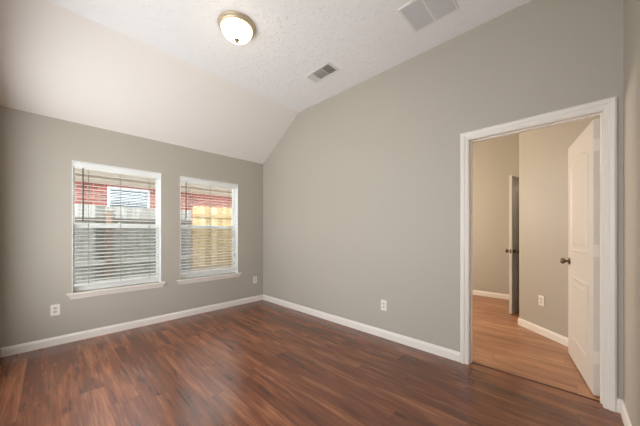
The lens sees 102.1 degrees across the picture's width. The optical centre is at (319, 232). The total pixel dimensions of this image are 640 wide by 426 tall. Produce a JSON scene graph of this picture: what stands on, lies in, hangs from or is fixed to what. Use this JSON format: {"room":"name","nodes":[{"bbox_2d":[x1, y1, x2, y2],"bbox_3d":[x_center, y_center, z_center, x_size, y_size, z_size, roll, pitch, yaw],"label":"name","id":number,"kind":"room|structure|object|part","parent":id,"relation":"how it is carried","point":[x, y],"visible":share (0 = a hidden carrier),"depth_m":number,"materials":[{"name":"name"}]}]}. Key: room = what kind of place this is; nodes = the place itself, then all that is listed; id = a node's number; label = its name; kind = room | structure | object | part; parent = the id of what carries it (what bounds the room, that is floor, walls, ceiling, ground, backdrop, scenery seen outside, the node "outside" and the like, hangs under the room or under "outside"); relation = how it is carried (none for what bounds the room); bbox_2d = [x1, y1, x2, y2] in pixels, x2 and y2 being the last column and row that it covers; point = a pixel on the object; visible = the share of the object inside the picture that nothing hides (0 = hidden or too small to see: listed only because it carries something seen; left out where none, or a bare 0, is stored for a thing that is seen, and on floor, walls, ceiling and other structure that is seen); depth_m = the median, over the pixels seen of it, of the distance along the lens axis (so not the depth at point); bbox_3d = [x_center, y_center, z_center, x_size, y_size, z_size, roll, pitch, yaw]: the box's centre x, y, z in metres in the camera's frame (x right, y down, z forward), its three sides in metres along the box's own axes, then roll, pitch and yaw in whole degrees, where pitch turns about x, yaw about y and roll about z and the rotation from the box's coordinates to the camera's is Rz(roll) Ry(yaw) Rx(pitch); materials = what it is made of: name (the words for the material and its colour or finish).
{"room":"empty bedroom","nodes":[
{"label":"empty bedroom","id":0,"kind":"room"},
{"bbox_2d":[0,106,262,347],"bbox_3d":[-2.144,-0.014,3.592,0.165,2.644,3.094,0,0,44],"label":"wall","id":1,"kind":"structure","parent":0,"point":[37,152],"depth_m":2.84,"materials":[{"name":"beige paint"}]},
{"bbox_2d":[50,304,59,315],"bbox_3d":[-2.823,0.831,2.760,0.008,0.118,0.072,0,0,44],"label":"wall outlet","id":2,"kind":"object","parent":1,"relation":"attached to","point":[54,309],"visible":1,"depth_m":2.76,"materials":[{"name":"white plastic"}]},
{"bbox_2d":[67,160,165,298],"bbox_3d":[-2.482,-0.026,3.214,0.201,1.532,0.953,0,0,44],"label":"window","id":3,"kind":"structure","parent":1,"relation":"in","point":[72,295],"depth_m":3.18,"materials":[{"name":"white plastic"}]},
{"bbox_3d":[-2.536,-0.402,3.263,0.025,0.690,0.833,0,0,44],"label":"sash","id":4,"kind":"part","parent":3,"relation":"part of","materials":[{"name":"white plastic"}]},
{"bbox_3d":[-2.516,0.270,3.243,0.027,0.727,0.833,0,0,44],"label":"sash","id":5,"kind":"part","parent":3,"relation":"part of","materials":[{"name":"white plastic"}]},
{"bbox_3d":[-2.528,-0.056,3.255,0.068,1.460,0.853,0,0,44],"label":"frame","id":6,"kind":"part","parent":3,"relation":"part of","materials":[{"name":"white plastic"}]},
{"bbox_2d":[73,161,159,286],"bbox_3d":[-2.463,-0.087,3.192,0.077,1.397,0.851,0,0,44],"label":"window blind","id":7,"kind":"object","parent":3,"relation":"attached to","point":[78,165],"visible":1,"depth_m":3.13,"materials":[{"name":"white plastic"}]},
{"bbox_3d":[-2.673,-0.071,2.988,0.056,1.339,0.004,0,0,44],"label":"ladder cord","id":8,"kind":"part","parent":7,"relation":"part of","materials":[{"name":"white fabric"}]},
{"bbox_3d":[-2.470,0.597,3.199,0.052,0.030,0.841,0,0,44],"label":"rail","id":9,"kind":"part","parent":7,"relation":"part of","materials":[{"name":"white plastic"}]},
{"bbox_2d":[0,295,262,356],"bbox_3d":[-2.048,1.163,3.562,0.014,0.089,2.984,0,0,44],"label":"baseboard","id":10,"kind":"structure","parent":1,"relation":"attached to","point":[44,343],"depth_m":3.10,"materials":[{"name":"white wood"}]},
{"bbox_2d":[177,176,241,284],"bbox_3d":[-1.712,-0.026,4.015,0.201,1.532,0.974,0,0,44],"label":"window","id":11,"kind":"structure","parent":1,"relation":"in","point":[234,191],"depth_m":4.19,"materials":[{"name":"white plastic"}]},
{"bbox_3d":[-1.746,0.270,4.045,0.027,0.727,0.854,0,0,44],"label":"sash","id":12,"kind":"part","parent":11,"relation":"part of","materials":[{"name":"white plastic"}]},
{"bbox_3d":[-1.758,-0.056,4.056,0.068,1.460,0.874,0,0,44],"label":"frame","id":13,"kind":"part","parent":11,"relation":"part of","materials":[{"name":"white plastic"}]},
{"bbox_2d":[180,177,236,274],"bbox_3d":[-1.693,-0.087,3.994,0.077,1.397,0.872,0,0,44],"label":"window blind","id":14,"kind":"object","parent":11,"relation":"attached to","point":[182,179],"visible":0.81,"depth_m":3.96,"materials":[{"name":"white plastic"}]},
{"bbox_3d":[-1.910,-0.071,3.782,0.056,1.339,0.004,0,0,44],"label":"ladder cord","id":15,"kind":"part","parent":14,"relation":"part of","materials":[{"name":"white fabric"}]},
{"bbox_3d":[-1.700,0.597,4.001,0.052,0.030,0.862,0,0,44],"label":"rail","id":16,"kind":"part","parent":14,"relation":"part of","materials":[{"name":"white plastic"}]},
{"bbox_3d":[-1.699,-0.071,4.002,0.056,1.339,0.004,0,0,44],"label":"ladder cord","id":17,"kind":"part","parent":14,"relation":"part of","materials":[{"name":"white fabric"}]},
{"bbox_3d":[-1.488,-0.071,4.222,0.056,1.339,0.004,0,0,44],"label":"ladder cord","id":18,"kind":"part","parent":14,"relation":"part of","materials":[{"name":"white fabric"}]},
{"bbox_3d":[-1.766,-0.402,4.064,0.025,0.690,0.854,0,0,44],"label":"sash","id":19,"kind":"part","parent":11,"relation":"part of","materials":[{"name":"white plastic"}]},
{"bbox_2d":[0,0,298,163],"bbox_3d":[-1.728,-1.571,3.220,0.990,0.735,3.134,0,0,44],"label":"ceiling","id":20,"kind":"structure","parent":0,"point":[58,62],"depth_m":2.75,"materials":[{"name":"paint"}]},
{"bbox_2d":[48,0,530,111],"bbox_3d":[-0.165,-1.888,1.718,3.345,0.100,3.134,0,0,44],"label":"ceiling","id":21,"kind":"structure","parent":0,"point":[363,39],"depth_m":2.40,"materials":[{"name":"white paint"}]},
{"bbox_2d":[217,10,255,43],"bbox_3d":[-0.740,-1.760,2.303,0.324,0.157,0.324,0,0,44],"label":"ceiling light","id":22,"kind":"object","parent":21,"relation":"attached to","point":[237,27],"visible":1,"depth_m":2.22,"materials":[{"name":"white glass"}]},
{"bbox_2d":[304,62,338,82],"bbox_3d":[0.019,-1.831,2.994,0.380,0.014,0.196,0,0,44],"label":"ceiling vent","id":23,"kind":"object","parent":21,"relation":"in","point":[326,70],"visible":1,"depth_m":2.98,"materials":[{"name":"white metal"}]},
{"bbox_2d":[398,0,459,32],"bbox_3d":[0.893,-1.833,2.130,0.376,0.012,0.344,0,0,44],"label":"ceiling vent","id":24,"kind":"object","parent":21,"relation":"in","point":[419,14],"visible":1,"depth_m":2.15,"materials":[{"name":"white metal"}]},
{"bbox_3d":[0.830,-1.831,2.191,0.157,0.008,0.297,0,0,44],"label":"louvre panel","id":25,"kind":"part","parent":24,"relation":"part of","materials":[{"name":"white metal"}]},
{"bbox_3d":[0.956,-1.831,2.070,0.157,0.008,0.297,0,0,44],"label":"louvre panel","id":26,"kind":"part","parent":24,"relation":"part of","materials":[{"name":"white metal"}]},
{"bbox_2d":[0,295,623,425],"bbox_3d":[0.593,1.258,3.180,4.452,0.100,6.292,0,0,44],"label":"floor","id":27,"kind":"structure","parent":0,"point":[261,362],"depth_m":2.13,"materials":[{"name":"brown laminate"}]},
{"bbox_2d":[472,362,599,401],"bbox_3d":[1.703,1.206,2.121,0.827,0.005,0.014,0,0,44],"label":"threshold","id":28,"kind":"object","parent":27,"relation":"on","point":[472,362],"visible":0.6,"depth_m":2.06,"materials":[{"name":"brown wood"}]},
{"bbox_2d":[263,0,622,399],"bbox_3d":[0.572,-0.315,3.194,4.502,3.246,0.115,0,0,44],"label":"wall","id":29,"kind":"structure","parent":0,"point":[361,190],"depth_m":2.72,"materials":[{"name":"beige paint"}]},
{"bbox_2d":[263,294,459,361],"bbox_3d":[0.139,1.163,3.521,3.226,0.089,0.014,0,0,44],"label":"baseboard","id":30,"kind":"structure","parent":29,"relation":"attached to","point":[428,347],"depth_m":3.01,"materials":[{"name":"white wood"}]},
{"bbox_2d":[381,300,386,310],"bbox_3d":[0.729,0.837,2.957,0.072,0.118,0.008,0,0,44],"label":"wall outlet","id":31,"kind":"object","parent":29,"relation":"attached to","point":[383,302],"visible":1,"depth_m":2.95,"materials":[{"name":"white plastic"}]},
{"bbox_2d":[460,96,616,411],"bbox_3d":[1.687,0.148,2.109,0.959,2.120,0.135,0,0,44],"label":"door frame","id":32,"kind":"structure","parent":29,"relation":"attached to","point":[609,105],"depth_m":1.82,"materials":[{"name":"white wood"}]},
{"bbox_2d":[560,118,599,395],"bbox_3d":[2.246,0.184,2.220,0.173,2.023,0.822,0,0,34],"label":"door","id":33,"kind":"structure","parent":29,"relation":"in","point":[583,260],"depth_m":2.07,"materials":[{"name":"white paint"}]},
{"bbox_3d":[2.396,0.283,2.539,0.060,0.057,0.057,0,0,34],"label":"handle","id":34,"kind":"part","parent":33,"relation":"part of","materials":[{"name":"grey metal"}]},
{"bbox_3d":[2.231,0.700,2.233,0.006,0.585,0.565,0,0,34],"label":"panel","id":35,"kind":"part","parent":33,"relation":"part of","materials":[{"name":"white paint"}]},
{"bbox_3d":[2.231,-0.250,2.233,0.006,0.855,0.565,0,0,34],"label":"panel","id":36,"kind":"part","parent":33,"relation":"part of","materials":[{"name":"white paint"}]},
{"bbox_2d":[617,398,621,412],"bbox_3d":[2.005,1.163,1.728,0.030,0.089,0.014,0,0,44],"label":"baseboard","id":37,"kind":"structure","parent":29,"relation":"attached to","point":[619,401],"depth_m":1.73,"materials":[{"name":"white wood"}]},
{"bbox_2d":[473,133,518,294],"bbox_3d":[2.831,-0.319,5.220,4.050,3.053,0.110,0,0,44],"label":"wall","id":38,"kind":"structure","parent":0,"point":[495,160],"depth_m":4.80,"materials":[{"name":"beige paint"}]},
{"bbox_2d":[473,290,508,299],"bbox_3d":[2.494,1.163,5.457,3.035,0.089,0.014,0,0,44],"label":"baseboard","id":39,"kind":"structure","parent":38,"relation":"attached to","point":[475,292],"depth_m":4.80,"materials":[{"name":"white wood"}]},
{"bbox_2d":[519,116,599,337],"bbox_3d":[2.676,-0.319,2.816,0.116,3.053,1.127,0,0,-2],"label":"wall","id":40,"kind":"structure","parent":0,"point":[543,153],"depth_m":3.00,"materials":[{"name":"beige paint"}]},
{"bbox_2d":[539,295,543,305],"bbox_3d":[2.607,0.808,3.048,0.008,0.118,0.072,0,0,-2],"label":"wall outlet","id":41,"kind":"object","parent":40,"relation":"attached to","point":[541,298],"visible":1,"depth_m":3.04,"materials":[{"name":"white plastic"}]},
{"bbox_2d":[518,318,567,346],"bbox_3d":[2.611,1.163,2.818,0.014,0.089,1.131,0,0,-2],"label":"baseboard","id":42,"kind":"structure","parent":40,"relation":"attached to","point":[542,331],"depth_m":3.00,"materials":[{"name":"white wood"}]},
{"bbox_2d":[623,0,639,425],"bbox_3d":[1.023,-0.315,0.612,0.100,3.246,2.984,0,0,44],"label":"wall","id":43,"kind":"structure","parent":0,"point":[631,8],"depth_m":1.50,"materials":[{"name":"beige paint"}]},
{"bbox_2d":[621,400,631,425],"bbox_3d":[0.982,1.163,0.652,0.014,0.089,2.984,0,0,44],"label":"baseboard","id":44,"kind":"structure","parent":43,"relation":"attached to","point":[624,414],"depth_m":1.61,"materials":[{"name":"white wood"}]},
{"bbox_3d":[3.145,-0.319,3.862,0.115,3.053,1.413,0,0,44],"label":"wall","id":45,"kind":"structure","parent":0,"visible":0},
{"bbox_2d":[505,175,518,313],"bbox_3d":[3.102,0.184,3.999,0.772,2.023,0.173,0,0,-34],"label":"door","id":46,"kind":"structure","parent":45,"relation":"in","point":[513,250],"depth_m":3.80,"materials":[{"name":"white paint"}]},
{"bbox_3d":[3.112,0.700,3.981,0.515,0.585,0.006,0,0,-34],"label":"panel","id":47,"kind":"part","parent":46,"relation":"part of","materials":[{"name":"white paint"}]},
{"bbox_3d":[3.112,-0.250,3.981,0.515,0.855,0.006,0,0,-34],"label":"panel","id":48,"kind":"part","parent":46,"relation":"part of","materials":[{"name":"white paint"}]},
{"label":"outside","id":49,"kind":"structure","parent":0,"visible":0},
{"bbox_3d":[-5.493,1.458,7.358,9.883,0.200,17.000,0,0,44],"label":"ground","id":50,"kind":"structure","parent":49,"visible":0},
{"bbox_2d":[75,204,191,282],"bbox_3d":[-5.383,0.452,3.367,0.149,1.912,7.076,0,0,44],"label":"fence","id":51,"kind":"object","parent":50,"relation":"on","point":[152,217],"visible":0.36,"depth_m":5.01,"materials":[{"name":"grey wood"}]},
{"bbox_3d":[-3.935,0.508,4.828,0.086,1.800,0.090,0,0,44],"label":"post","id":52,"kind":"part","parent":51,"relation":"part of","materials":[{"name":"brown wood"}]},
{"bbox_3d":[-5.405,0.568,3.388,0.038,0.100,7.076,0,0,44],"label":"rail","id":53,"kind":"part","parent":51,"relation":"part of","materials":[{"name":"white wood"}]},
{"bbox_3d":[-5.405,-0.222,3.388,0.038,0.070,7.076,0,0,44],"label":"rail","id":54,"kind":"part","parent":51,"relation":"part of","materials":[{"name":"white wood"}]},
{"bbox_2d":[75,168,231,270],"bbox_3d":[-6.002,-0.967,7.847,3.470,4.650,15.400,0,0,44],"label":"house","id":55,"kind":"structure","parent":50,"relation":"on","point":[195,200],"depth_m":6.99,"materials":[{"name":"red brick"}]},
{"bbox_2d":[110,189,146,207],"bbox_3d":[-5.187,-0.491,7.022,0.030,1.238,0.880,0,0,44],"label":"blind","id":56,"kind":"object","parent":55,"relation":"hanging from","point":[139,202],"depth_m":7.01,"materials":[{"name":"white plastic"}]},
{"bbox_2d":[193,206,231,270],"bbox_3d":[-1.220,0.392,7.671,0.149,2.031,4.828,0,0,44],"label":"fence","id":57,"kind":"object","parent":50,"relation":"on","point":[200,211],"visible":0.16,"depth_m":6.28,"materials":[{"name":"beige wood"}]},
{"bbox_3d":[-1.242,0.858,7.692,0.038,0.085,4.828,0,0,44],"label":"rail","id":58,"kind":"part","parent":57,"relation":"part of","materials":[{"name":"brown wood"}]},
{"bbox_3d":[-1.242,-0.392,7.692,0.038,0.085,4.828,0,0,44],"label":"rail","id":59,"kind":"part","parent":57,"relation":"part of","materials":[{"name":"brown wood"}]}
]}

